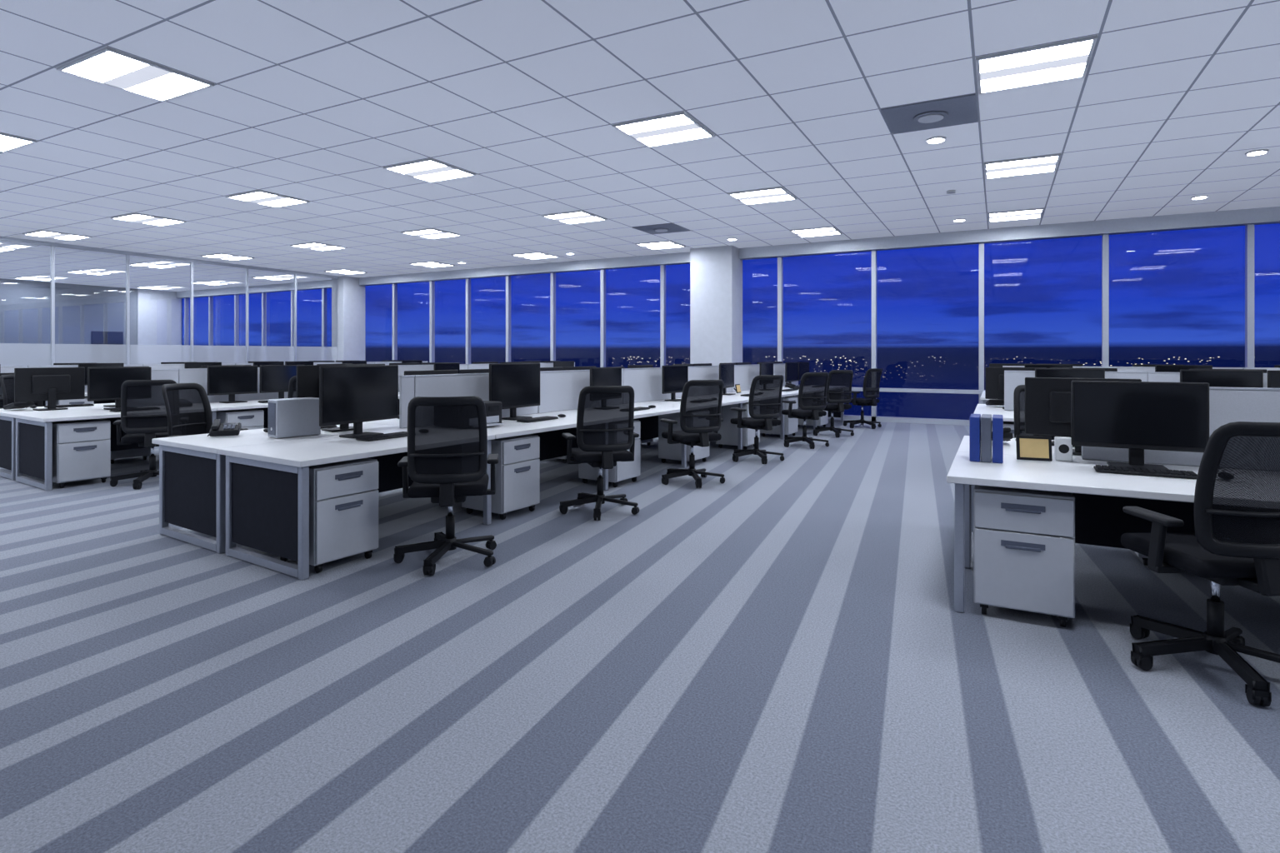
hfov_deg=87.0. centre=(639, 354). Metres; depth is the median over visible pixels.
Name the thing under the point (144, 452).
pedestal
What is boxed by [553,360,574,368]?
monitor
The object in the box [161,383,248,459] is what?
chair
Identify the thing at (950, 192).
smoke detector
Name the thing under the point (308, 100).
ceiling
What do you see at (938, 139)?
recessed light
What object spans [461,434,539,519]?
pedestal
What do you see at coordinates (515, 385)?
monitor
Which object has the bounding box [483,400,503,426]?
printer
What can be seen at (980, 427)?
binders
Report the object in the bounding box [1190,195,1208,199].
recessed light
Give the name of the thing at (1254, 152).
recessed light
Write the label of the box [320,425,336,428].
keyboard
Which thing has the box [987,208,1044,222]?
recessed light
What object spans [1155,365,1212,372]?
monitor
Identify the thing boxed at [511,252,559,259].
recessed light
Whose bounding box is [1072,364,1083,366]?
monitor
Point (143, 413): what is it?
chair
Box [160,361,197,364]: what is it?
monitor
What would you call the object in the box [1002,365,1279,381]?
screen
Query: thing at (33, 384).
monitor
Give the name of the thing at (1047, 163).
recessed light
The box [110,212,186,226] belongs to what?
recessed light
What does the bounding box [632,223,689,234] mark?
ceiling vent
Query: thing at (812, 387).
chair
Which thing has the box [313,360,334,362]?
monitor
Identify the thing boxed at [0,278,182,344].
wall
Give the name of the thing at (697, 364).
monitor
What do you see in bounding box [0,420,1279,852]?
floor
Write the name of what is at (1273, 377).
monitor
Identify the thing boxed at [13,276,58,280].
recessed light
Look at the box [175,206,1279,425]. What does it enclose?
windows
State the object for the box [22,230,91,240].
recessed light
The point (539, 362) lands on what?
monitor
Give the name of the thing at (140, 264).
recessed light
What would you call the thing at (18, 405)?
phone
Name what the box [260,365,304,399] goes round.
monitor
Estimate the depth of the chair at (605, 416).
5.74 m
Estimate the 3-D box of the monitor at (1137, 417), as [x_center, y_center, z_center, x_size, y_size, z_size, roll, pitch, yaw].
[2.843,0.405,3.857,0.640,0.494,0.200,0,0,28]
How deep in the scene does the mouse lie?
6.89 m
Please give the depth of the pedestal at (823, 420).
12.73 m
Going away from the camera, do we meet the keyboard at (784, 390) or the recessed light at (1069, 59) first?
the recessed light at (1069, 59)
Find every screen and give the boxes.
[0,361,427,391]
[151,362,574,402]
[399,363,798,428]
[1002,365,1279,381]
[1004,370,1267,410]
[1081,386,1279,466]
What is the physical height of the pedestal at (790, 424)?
0.674 m
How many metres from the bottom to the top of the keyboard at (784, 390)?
0.021 m
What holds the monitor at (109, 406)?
on the desk at (27, 449)
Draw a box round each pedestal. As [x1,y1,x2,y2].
[52,419,110,488]
[55,397,93,404]
[110,447,150,464]
[216,409,264,429]
[280,458,378,573]
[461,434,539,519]
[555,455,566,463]
[578,420,640,487]
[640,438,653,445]
[658,412,709,464]
[715,402,759,449]
[760,396,797,437]
[794,395,828,427]
[973,485,1074,627]
[991,420,1014,437]
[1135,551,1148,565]
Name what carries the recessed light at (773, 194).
in the ceiling
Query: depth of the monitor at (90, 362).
11.87 m
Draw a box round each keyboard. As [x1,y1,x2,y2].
[44,403,94,407]
[110,409,120,412]
[257,400,268,403]
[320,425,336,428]
[355,431,407,441]
[516,415,558,422]
[634,406,649,411]
[781,389,796,391]
[1093,465,1197,479]
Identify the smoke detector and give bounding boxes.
[946,190,955,194]
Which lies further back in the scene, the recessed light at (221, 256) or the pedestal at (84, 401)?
the recessed light at (221, 256)
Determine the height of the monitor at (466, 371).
0.494 m
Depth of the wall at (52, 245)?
15.85 m
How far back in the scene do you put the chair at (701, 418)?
7.11 m
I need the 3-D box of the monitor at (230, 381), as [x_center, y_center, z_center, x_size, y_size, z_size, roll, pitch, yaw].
[-5.478,0.405,9.093,0.200,0.494,0.640,0,0,33]
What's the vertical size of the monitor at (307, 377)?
0.559 m
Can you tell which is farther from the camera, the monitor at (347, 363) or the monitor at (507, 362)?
the monitor at (507, 362)
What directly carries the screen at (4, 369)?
on the desk at (45, 402)
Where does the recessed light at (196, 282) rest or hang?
in the ceiling
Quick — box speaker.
[1054,436,1072,461]
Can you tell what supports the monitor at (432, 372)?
on the desk at (252, 495)
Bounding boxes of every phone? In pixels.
[3,401,34,409]
[207,419,241,436]
[785,382,799,389]
[985,399,1004,405]
[991,427,1013,441]
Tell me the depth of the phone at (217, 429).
5.33 m
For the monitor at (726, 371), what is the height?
0.494 m
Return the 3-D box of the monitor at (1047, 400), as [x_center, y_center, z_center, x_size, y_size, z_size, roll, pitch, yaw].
[2.894,0.405,4.430,0.640,0.494,0.200,0,0,31]
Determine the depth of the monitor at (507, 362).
13.58 m
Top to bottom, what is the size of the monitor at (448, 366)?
0.494 m
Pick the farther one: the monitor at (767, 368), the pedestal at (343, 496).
the monitor at (767, 368)
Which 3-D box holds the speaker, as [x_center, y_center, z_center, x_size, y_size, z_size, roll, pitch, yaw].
[2.604,0.583,4.153,0.090,0.140,0.091,0,0,28]
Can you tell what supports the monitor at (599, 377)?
on the desk at (252, 495)
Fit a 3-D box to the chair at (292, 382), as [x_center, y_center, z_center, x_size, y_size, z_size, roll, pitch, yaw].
[-4.324,0.832,8.721,0.678,1.126,0.706,0,0,-35]
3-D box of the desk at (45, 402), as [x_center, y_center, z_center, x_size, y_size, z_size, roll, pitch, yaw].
[-8.395,1.028,14.000,2.036,0.745,9.896,0,0,33]
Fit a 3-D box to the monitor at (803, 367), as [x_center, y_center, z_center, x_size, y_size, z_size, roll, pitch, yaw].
[3.359,0.405,13.852,0.200,0.494,0.640,0,0,33]
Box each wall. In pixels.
[0,236,338,364]
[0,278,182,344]
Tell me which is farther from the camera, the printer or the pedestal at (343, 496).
the printer
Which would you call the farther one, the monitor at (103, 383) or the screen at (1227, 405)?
the monitor at (103, 383)
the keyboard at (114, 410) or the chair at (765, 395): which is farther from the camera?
the chair at (765, 395)
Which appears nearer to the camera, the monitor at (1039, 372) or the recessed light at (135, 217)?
the monitor at (1039, 372)
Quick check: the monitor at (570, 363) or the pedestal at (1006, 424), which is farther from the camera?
the monitor at (570, 363)
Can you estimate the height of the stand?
0.149 m
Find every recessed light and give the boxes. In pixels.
[0,132,36,152]
[0,246,17,252]
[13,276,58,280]
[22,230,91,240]
[56,46,214,102]
[65,270,113,274]
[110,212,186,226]
[130,262,177,268]
[135,285,173,289]
[189,281,229,285]
[200,253,254,260]
[225,190,309,207]
[251,275,292,279]
[290,242,347,250]
[324,269,367,274]
[383,158,476,182]
[400,228,461,239]
[409,261,454,267]
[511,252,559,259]
[541,210,607,224]
[612,111,714,147]
[635,240,685,249]
[727,186,796,204]
[727,238,737,240]
[790,226,842,237]
[925,135,946,144]
[953,218,965,221]
[975,35,1097,94]
[984,153,1060,179]
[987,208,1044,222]
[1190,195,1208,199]
[1245,149,1269,155]
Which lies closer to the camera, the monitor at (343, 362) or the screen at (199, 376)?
the screen at (199, 376)
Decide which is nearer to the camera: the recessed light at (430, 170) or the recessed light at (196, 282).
the recessed light at (430, 170)
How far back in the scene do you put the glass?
16.23 m
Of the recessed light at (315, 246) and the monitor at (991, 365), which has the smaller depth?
the monitor at (991, 365)
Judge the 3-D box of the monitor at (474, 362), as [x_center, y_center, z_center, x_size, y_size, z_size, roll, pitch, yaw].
[-3.139,0.405,13.685,0.200,0.494,0.640,0,0,39]
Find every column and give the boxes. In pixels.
[331,275,364,360]
[690,245,742,365]
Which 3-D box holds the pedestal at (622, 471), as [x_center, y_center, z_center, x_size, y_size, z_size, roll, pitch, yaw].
[-0.323,1.062,7.343,0.515,0.674,0.460,0,0,33]
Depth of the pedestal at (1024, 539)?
3.50 m
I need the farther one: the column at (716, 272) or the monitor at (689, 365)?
the column at (716, 272)
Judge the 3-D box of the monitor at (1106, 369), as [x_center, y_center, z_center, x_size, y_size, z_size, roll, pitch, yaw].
[5.065,0.405,7.715,0.640,0.494,0.200,0,0,28]
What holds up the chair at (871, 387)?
on the floor
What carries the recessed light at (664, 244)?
in the ceiling
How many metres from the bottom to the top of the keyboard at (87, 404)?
0.021 m
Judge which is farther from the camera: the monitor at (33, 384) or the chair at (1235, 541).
the monitor at (33, 384)
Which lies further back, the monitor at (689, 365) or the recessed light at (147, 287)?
the recessed light at (147, 287)
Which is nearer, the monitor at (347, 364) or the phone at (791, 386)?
the monitor at (347, 364)
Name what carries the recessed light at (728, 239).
in the ceiling
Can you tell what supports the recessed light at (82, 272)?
in the ceiling
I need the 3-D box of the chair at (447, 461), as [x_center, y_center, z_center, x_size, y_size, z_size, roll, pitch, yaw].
[-1.310,0.832,4.577,0.678,1.126,0.706,0,0,-11]
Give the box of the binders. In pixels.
[969,414,1003,463]
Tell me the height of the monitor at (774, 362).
0.494 m
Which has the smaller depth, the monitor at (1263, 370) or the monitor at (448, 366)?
the monitor at (1263, 370)
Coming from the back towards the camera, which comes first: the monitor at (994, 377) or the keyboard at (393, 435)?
the monitor at (994, 377)
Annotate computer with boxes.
[268,397,320,438]
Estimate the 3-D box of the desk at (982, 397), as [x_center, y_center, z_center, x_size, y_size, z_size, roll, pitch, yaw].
[8.524,1.028,9.534,6.596,0.745,2.036,0,0,28]
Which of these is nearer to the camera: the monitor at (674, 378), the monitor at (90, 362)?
the monitor at (674, 378)
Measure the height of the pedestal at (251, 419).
0.674 m
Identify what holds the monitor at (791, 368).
on the desk at (252, 495)
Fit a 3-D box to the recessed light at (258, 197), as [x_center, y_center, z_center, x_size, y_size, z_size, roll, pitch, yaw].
[-5.736,-2.389,10.417,0.820,0.022,0.820,0,0,28]
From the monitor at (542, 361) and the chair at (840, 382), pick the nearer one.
the chair at (840, 382)
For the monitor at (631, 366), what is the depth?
9.65 m
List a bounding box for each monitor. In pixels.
[14,367,84,410]
[53,362,96,364]
[78,363,124,385]
[87,366,145,407]
[87,366,151,409]
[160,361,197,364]
[184,361,221,368]
[201,365,251,368]
[207,365,257,403]
[253,361,284,367]
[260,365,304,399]
[285,360,313,365]
[296,364,383,432]
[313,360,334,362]
[316,363,352,364]
[319,365,398,438]
[342,360,366,364]
[346,364,384,364]
[381,360,401,361]
[389,362,419,364]
[401,360,422,364]
[404,370,458,375]
[420,362,446,364]
[433,362,459,374]
[460,369,489,374]
[471,361,498,364]
[489,363,539,420]
[500,361,522,363]
[522,360,540,363]
[540,360,559,362]
[540,367,562,371]
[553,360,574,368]
[563,366,595,370]
[590,366,621,386]
[627,365,653,368]
[661,365,688,401]
[671,364,693,366]
[693,363,711,366]
[719,364,735,394]
[735,362,750,364]
[759,362,773,375]
[770,361,782,364]
[785,361,798,387]
[796,361,809,385]
[985,367,1046,409]
[989,363,1024,367]
[1024,364,1072,368]
[1025,377,1141,454]
[1035,368,1104,378]
[1050,367,1117,371]
[1070,380,1209,469]
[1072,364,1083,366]
[1132,364,1154,366]
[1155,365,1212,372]
[1180,370,1263,388]
[1189,369,1266,373]
[1267,370,1279,388]
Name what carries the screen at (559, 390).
on the desk at (252, 495)
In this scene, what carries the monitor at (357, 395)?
on the desk at (252, 495)
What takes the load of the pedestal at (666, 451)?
on the floor
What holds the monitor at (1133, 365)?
on the desk at (982, 397)
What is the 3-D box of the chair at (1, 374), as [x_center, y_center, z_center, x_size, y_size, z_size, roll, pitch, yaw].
[-9.305,0.832,9.814,0.678,1.126,0.706,0,0,-38]
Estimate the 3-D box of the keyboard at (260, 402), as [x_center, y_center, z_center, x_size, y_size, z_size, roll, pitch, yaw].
[-4.930,0.640,9.183,0.150,0.021,0.450,0,0,38]
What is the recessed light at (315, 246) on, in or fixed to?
in the ceiling
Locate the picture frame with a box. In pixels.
[1015,435,1052,461]
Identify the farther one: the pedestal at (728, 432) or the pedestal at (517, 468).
the pedestal at (728, 432)
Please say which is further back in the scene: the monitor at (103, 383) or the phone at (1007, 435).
the monitor at (103, 383)
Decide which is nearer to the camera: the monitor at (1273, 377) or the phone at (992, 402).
the monitor at (1273, 377)
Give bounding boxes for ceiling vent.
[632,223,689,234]
[880,93,978,134]
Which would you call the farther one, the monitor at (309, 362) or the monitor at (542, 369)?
the monitor at (309, 362)
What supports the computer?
on the desk at (252, 495)
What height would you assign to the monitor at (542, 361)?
0.494 m
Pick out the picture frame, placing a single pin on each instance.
(1028, 447)
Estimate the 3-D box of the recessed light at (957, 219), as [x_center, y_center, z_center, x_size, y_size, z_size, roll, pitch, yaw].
[5.697,-2.388,12.034,0.210,0.023,0.210,0,0,28]
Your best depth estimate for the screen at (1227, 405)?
3.87 m
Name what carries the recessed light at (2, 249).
in the ceiling
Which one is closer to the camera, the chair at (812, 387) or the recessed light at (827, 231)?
the chair at (812, 387)
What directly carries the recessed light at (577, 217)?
in the ceiling
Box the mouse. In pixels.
[557,414,565,417]
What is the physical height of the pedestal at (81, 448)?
0.674 m
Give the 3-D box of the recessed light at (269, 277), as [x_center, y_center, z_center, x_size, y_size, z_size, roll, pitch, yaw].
[-11.550,-2.389,21.210,0.820,0.022,0.820,0,0,28]
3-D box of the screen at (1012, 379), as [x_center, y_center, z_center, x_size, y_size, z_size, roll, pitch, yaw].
[7.004,0.422,6.378,6.270,0.462,0.036,0,0,28]
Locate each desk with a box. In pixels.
[0,392,399,490]
[43,390,114,406]
[151,385,844,580]
[946,435,1199,613]
[973,404,1014,421]
[980,390,989,404]
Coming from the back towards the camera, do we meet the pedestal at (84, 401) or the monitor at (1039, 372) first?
the pedestal at (84, 401)
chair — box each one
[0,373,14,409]
[0,375,43,424]
[110,380,176,489]
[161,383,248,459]
[287,375,296,398]
[393,396,499,575]
[559,385,639,520]
[660,380,724,488]
[730,375,784,464]
[781,372,829,449]
[813,370,854,437]
[843,368,882,429]
[1013,385,1070,439]
[1120,421,1279,706]
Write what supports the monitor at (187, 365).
on the desk at (45, 402)
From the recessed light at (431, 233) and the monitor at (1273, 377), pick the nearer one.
the monitor at (1273, 377)
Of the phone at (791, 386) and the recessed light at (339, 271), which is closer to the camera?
the phone at (791, 386)
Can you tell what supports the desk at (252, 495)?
on the floor
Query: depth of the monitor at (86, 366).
11.76 m
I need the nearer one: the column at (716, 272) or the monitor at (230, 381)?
the monitor at (230, 381)
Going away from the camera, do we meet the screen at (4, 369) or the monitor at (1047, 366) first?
the monitor at (1047, 366)
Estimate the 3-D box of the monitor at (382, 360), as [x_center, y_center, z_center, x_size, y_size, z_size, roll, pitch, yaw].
[-6.429,0.405,17.523,0.200,0.494,0.640,0,0,34]
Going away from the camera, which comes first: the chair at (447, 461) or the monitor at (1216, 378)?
the chair at (447, 461)
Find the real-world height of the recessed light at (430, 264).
0.022 m
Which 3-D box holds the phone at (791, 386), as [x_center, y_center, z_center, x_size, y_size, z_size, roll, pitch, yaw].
[2.818,0.585,12.472,0.215,0.120,0.212,0,0,-42]
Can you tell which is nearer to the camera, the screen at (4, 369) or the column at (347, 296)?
the screen at (4, 369)
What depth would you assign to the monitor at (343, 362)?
16.01 m
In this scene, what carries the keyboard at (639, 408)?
on the desk at (252, 495)
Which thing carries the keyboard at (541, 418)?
on the desk at (252, 495)
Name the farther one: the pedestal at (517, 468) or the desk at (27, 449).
the desk at (27, 449)
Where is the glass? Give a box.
[0,343,337,365]
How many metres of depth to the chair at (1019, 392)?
5.80 m
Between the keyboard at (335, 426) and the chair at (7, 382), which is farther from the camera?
the chair at (7, 382)
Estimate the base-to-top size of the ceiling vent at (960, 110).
0.040 m
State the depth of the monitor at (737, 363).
12.61 m
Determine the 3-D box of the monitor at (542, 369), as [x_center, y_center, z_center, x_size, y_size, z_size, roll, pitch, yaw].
[-1.124,0.405,7.941,0.200,0.494,0.640,0,0,33]
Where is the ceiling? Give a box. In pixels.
[0,0,1279,291]
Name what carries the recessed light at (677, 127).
in the ceiling
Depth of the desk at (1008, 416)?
7.63 m
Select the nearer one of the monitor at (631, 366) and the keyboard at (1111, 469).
the keyboard at (1111, 469)
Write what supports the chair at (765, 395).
on the floor
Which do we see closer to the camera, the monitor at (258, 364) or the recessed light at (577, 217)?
the recessed light at (577, 217)
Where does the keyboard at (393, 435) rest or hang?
on the desk at (252, 495)
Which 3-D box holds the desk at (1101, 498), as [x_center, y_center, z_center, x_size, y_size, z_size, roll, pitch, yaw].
[5.040,1.028,2.983,6.596,0.745,2.036,0,0,28]
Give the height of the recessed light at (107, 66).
0.022 m
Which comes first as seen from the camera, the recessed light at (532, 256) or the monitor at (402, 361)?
the recessed light at (532, 256)
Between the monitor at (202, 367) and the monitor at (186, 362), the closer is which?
the monitor at (202, 367)
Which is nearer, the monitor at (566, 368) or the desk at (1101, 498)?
the desk at (1101, 498)
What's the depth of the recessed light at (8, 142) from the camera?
7.60 m
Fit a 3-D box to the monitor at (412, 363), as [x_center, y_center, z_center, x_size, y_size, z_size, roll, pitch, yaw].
[-4.201,0.405,12.050,0.200,0.494,0.640,0,0,33]
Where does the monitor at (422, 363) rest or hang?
on the desk at (27, 449)

